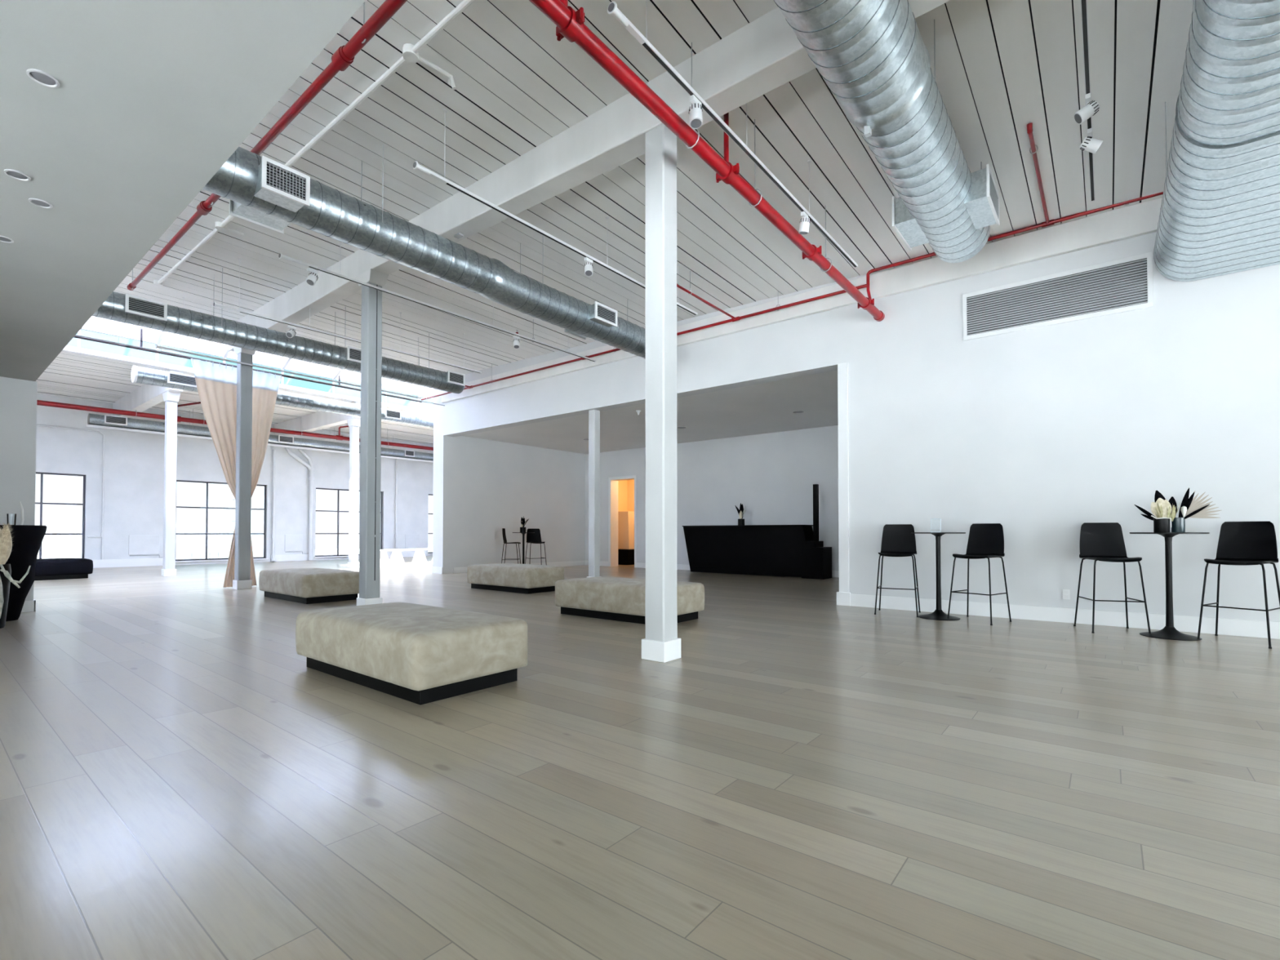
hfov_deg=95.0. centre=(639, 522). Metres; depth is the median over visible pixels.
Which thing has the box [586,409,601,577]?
column
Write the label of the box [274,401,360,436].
ceiling beam
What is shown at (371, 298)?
column
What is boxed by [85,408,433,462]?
duct
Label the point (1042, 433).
wall
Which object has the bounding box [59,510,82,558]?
building
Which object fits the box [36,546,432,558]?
ground
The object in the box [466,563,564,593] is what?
ottoman
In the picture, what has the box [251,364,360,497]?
curtain
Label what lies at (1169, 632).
bar table
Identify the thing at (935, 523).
card holder
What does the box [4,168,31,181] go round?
recessed light
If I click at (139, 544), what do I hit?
access panel
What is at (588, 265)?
track spotlight
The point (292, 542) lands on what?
access panel
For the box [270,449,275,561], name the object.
conduit
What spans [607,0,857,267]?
track
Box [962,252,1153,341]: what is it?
air vent
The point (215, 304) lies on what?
track
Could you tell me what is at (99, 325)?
window
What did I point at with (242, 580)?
column
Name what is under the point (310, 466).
drain pipe
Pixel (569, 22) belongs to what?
pipe
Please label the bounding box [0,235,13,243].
recessed light
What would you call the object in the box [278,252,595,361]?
track
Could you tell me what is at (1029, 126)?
pipe
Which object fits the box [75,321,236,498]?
curtain
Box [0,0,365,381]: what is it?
ceiling
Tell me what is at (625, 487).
wall
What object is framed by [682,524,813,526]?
countertop
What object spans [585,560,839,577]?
baseboard
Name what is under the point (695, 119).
track spotlight
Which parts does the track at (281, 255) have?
drop rod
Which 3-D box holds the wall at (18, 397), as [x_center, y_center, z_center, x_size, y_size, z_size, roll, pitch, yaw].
[-9.639,-0.374,6.085,0.350,3.060,4.680,-1,-1,39]
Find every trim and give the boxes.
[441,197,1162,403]
[837,362,848,592]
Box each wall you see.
[0,376,37,600]
[35,393,433,564]
[432,202,1279,622]
[453,435,585,567]
[585,425,839,570]
[617,480,634,511]
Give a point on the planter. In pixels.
(27, 540)
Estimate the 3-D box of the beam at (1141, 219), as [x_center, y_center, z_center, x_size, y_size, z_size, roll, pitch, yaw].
[1.032,-3.266,10.012,15.400,0.340,0.070,-1,-1,39]
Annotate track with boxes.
[155,297,421,399]
[213,257,481,373]
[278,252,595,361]
[413,108,697,315]
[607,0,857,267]
[1080,0,1095,201]
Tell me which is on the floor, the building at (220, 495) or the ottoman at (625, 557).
the ottoman at (625, 557)
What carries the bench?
on the floor
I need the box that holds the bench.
[380,548,432,564]
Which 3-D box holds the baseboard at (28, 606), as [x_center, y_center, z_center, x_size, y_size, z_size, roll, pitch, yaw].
[-9.631,1.081,6.067,0.392,0.150,4.702,-1,-1,39]
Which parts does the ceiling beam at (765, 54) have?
junction plate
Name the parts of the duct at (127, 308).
grille frame, grille frame, grille frame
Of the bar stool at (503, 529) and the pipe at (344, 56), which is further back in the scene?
the bar stool at (503, 529)
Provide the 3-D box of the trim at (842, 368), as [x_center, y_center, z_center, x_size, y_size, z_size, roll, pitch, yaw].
[2.938,-0.627,8.474,0.140,3.350,0.025,-1,-1,39]
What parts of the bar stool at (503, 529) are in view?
backrest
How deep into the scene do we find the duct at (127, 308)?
9.11 m
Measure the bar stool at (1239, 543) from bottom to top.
1.157 m
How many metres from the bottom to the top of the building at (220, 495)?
13.900 m
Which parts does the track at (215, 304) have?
drop rod, rail, drop rod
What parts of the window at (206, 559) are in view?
sill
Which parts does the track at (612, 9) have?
drop rod, drop rod, drop rod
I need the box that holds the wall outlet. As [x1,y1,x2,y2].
[1062,589,1070,599]
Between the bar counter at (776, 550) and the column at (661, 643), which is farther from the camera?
the bar counter at (776, 550)
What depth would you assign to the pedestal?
19.16 m
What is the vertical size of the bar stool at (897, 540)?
1.157 m
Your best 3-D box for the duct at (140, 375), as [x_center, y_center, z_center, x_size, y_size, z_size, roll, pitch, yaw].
[-5.093,-3.579,16.709,0.401,2.059,14.350,-1,-1,39]
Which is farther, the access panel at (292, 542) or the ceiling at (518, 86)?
the access panel at (292, 542)
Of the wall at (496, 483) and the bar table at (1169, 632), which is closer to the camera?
the bar table at (1169, 632)
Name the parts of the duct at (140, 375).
grille frame, grille frame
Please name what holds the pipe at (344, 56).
hanging from the ceiling at (518, 86)
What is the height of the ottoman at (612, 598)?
0.458 m
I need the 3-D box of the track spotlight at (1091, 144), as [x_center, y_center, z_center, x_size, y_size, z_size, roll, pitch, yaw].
[3.797,-3.193,4.939,0.159,0.187,0.111,0,-1,12]
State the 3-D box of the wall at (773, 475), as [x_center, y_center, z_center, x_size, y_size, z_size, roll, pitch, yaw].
[2.454,-0.526,15.675,10.500,3.700,0.350,-1,-1,39]
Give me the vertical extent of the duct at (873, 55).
0.862 m
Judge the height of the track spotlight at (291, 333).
0.192 m
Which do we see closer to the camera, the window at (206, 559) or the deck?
the deck
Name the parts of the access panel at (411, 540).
panel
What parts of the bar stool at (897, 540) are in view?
leg, leg, seat, backrest, leg, leg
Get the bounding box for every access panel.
[128,534,163,557]
[284,534,302,553]
[404,533,424,551]
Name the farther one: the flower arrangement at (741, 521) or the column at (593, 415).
the flower arrangement at (741, 521)
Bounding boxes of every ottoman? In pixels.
[34,558,93,580]
[258,567,359,604]
[295,602,527,704]
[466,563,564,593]
[555,576,704,624]
[617,549,634,564]
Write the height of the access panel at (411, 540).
0.720 m
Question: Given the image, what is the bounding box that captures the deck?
[946,0,1159,231]
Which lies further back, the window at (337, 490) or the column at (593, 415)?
the window at (337, 490)
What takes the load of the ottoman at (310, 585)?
on the floor
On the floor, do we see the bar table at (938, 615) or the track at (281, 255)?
the bar table at (938, 615)
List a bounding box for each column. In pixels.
[161,391,180,576]
[232,346,255,589]
[346,417,360,568]
[355,268,388,605]
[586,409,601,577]
[641,124,680,662]
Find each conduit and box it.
[36,424,104,559]
[153,0,475,286]
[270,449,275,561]
[394,458,397,549]
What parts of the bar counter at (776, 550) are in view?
panel, post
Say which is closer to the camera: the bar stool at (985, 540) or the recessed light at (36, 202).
the recessed light at (36, 202)
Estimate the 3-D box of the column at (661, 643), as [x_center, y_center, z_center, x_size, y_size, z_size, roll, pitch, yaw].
[0.177,-1.069,4.924,0.240,4.410,0.240,-1,-1,39]
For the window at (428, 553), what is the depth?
26.01 m
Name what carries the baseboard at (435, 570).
attached to the wall at (496, 483)
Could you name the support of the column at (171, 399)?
on the floor
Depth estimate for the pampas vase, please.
6.42 m
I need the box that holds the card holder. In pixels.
[931,519,940,532]
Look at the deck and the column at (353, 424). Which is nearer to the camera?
the deck
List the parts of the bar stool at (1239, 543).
leg, leg, seat, backrest, leg, leg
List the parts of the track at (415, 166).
drop rod, rail, drop rod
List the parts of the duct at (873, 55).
grille frame, grille frame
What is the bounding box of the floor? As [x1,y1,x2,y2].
[0,555,1279,959]
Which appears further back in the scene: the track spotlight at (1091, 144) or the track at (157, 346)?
the track at (157, 346)
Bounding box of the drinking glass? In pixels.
[6,513,16,524]
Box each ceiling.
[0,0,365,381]
[35,351,433,444]
[113,0,1192,373]
[462,370,838,453]
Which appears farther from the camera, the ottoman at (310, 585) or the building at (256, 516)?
the building at (256, 516)
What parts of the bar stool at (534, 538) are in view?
backrest, seat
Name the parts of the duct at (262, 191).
grille frame, grille frame, grille frame, grille frame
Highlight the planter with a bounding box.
[0,501,46,621]
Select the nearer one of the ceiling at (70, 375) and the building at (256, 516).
the ceiling at (70, 375)
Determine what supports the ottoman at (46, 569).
on the floor
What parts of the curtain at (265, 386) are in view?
rail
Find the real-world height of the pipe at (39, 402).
0.715 m
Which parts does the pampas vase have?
pot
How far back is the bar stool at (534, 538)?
16.44 m
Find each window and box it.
[35,471,85,558]
[62,315,433,415]
[175,480,268,562]
[313,488,382,557]
[426,493,433,554]
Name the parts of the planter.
white stem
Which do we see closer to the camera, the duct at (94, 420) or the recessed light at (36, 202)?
the recessed light at (36, 202)
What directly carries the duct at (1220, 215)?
hanging from the ceiling at (518, 86)
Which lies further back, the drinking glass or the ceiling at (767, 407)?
the ceiling at (767, 407)
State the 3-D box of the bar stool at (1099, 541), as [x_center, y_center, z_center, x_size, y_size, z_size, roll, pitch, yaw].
[5.028,0.581,6.278,0.512,1.157,0.492,0,-1,18]
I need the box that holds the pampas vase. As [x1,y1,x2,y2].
[0,521,31,628]
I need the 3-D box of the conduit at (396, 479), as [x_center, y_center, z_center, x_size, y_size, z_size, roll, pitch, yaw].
[-10.225,-0.671,24.610,0.110,4.100,0.110,-1,-1,39]
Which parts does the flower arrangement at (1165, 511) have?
white stem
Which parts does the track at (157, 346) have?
rail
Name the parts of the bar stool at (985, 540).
leg, leg, seat, backrest, leg, leg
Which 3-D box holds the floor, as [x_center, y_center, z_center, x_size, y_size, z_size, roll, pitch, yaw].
[-2.326,1.294,10.533,31.000,0.120,20.800,-1,-1,39]
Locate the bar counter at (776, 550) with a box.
[682,484,831,579]
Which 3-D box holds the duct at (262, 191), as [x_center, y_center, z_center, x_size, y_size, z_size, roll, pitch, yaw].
[-3.193,-3.250,5.323,0.720,1.049,11.250,-1,-1,39]
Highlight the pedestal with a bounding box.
[617,511,634,549]
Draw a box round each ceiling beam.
[112,369,182,417]
[228,0,950,351]
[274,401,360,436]
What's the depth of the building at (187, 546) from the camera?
41.36 m
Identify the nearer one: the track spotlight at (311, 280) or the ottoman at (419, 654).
the ottoman at (419, 654)
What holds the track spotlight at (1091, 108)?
hanging from the track at (1083, 3)
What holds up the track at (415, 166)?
hanging from the ceiling at (518, 86)
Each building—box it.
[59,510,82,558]
[175,522,220,559]
[200,483,253,558]
[250,496,263,557]
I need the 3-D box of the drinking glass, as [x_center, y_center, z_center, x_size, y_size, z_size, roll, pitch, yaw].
[-7.442,-0.031,6.949,0.080,0.135,0.080,-1,-1,39]
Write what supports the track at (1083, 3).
hanging from the ceiling at (518, 86)
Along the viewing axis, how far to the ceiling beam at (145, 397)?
15.55 m
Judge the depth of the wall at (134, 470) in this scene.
18.55 m
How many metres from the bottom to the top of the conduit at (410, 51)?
0.350 m
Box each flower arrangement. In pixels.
[520,515,528,532]
[734,502,746,524]
[1134,488,1221,532]
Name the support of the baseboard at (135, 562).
attached to the wall at (134, 470)
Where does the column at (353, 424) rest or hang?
on the floor
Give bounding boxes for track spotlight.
[285,324,296,337]
[306,267,318,285]
[512,335,519,348]
[584,257,592,276]
[688,94,702,128]
[798,211,810,234]
[1074,93,1099,124]
[1080,128,1103,153]
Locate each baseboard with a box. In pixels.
[21,599,35,612]
[92,551,426,568]
[431,560,585,573]
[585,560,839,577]
[836,591,1279,639]
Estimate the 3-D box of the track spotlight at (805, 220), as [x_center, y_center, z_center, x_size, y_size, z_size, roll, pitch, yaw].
[1.617,-2.936,5.773,0.119,0.192,0.111,-1,-1,39]
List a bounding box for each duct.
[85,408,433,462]
[92,267,465,394]
[131,359,433,428]
[202,143,645,359]
[773,0,999,262]
[1153,0,1279,281]
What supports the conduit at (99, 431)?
attached to the wall at (134, 470)
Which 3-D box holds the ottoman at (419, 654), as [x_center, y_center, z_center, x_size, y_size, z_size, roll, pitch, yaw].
[-1.735,0.897,4.369,1.779,0.458,0.894,-1,-1,39]
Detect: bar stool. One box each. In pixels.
[501,528,520,564]
[524,528,546,564]
[874,524,920,617]
[947,523,1011,625]
[1073,522,1151,633]
[1197,520,1279,648]
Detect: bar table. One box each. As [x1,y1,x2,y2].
[512,532,534,564]
[911,532,965,620]
[1129,532,1209,640]
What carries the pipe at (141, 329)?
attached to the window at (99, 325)
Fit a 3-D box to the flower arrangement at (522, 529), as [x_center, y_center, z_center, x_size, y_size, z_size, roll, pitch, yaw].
[-3.157,0.057,15.945,0.290,0.444,0.169,-1,-1,39]
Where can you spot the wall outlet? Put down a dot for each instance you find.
(1066, 593)
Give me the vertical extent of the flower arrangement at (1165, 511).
0.441 m
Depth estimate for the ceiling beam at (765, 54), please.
5.34 m
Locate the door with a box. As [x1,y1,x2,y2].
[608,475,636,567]
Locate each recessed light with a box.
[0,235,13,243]
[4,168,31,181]
[26,68,59,88]
[28,198,52,208]
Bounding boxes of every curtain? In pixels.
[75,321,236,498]
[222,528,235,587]
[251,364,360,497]
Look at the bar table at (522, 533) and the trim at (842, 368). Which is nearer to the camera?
the trim at (842, 368)
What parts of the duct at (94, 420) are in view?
grille frame, grille frame, grille frame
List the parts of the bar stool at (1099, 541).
leg, leg, backrest, seat, leg, leg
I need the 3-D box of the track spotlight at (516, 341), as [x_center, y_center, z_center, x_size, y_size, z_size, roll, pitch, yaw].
[-1.972,-2.872,9.360,0.104,0.194,0.132,0,-1,-11]
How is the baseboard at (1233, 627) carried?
attached to the wall at (1042, 433)
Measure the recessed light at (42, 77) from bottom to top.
0.007 m
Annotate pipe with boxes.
[36,400,433,450]
[73,328,422,402]
[126,0,407,290]
[284,447,314,559]
[418,121,1163,400]
[528,0,884,321]
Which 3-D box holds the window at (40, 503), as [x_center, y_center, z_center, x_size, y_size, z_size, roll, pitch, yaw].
[-17.108,-0.083,16.146,0.220,2.650,2.800,-1,-1,39]
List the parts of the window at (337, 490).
sill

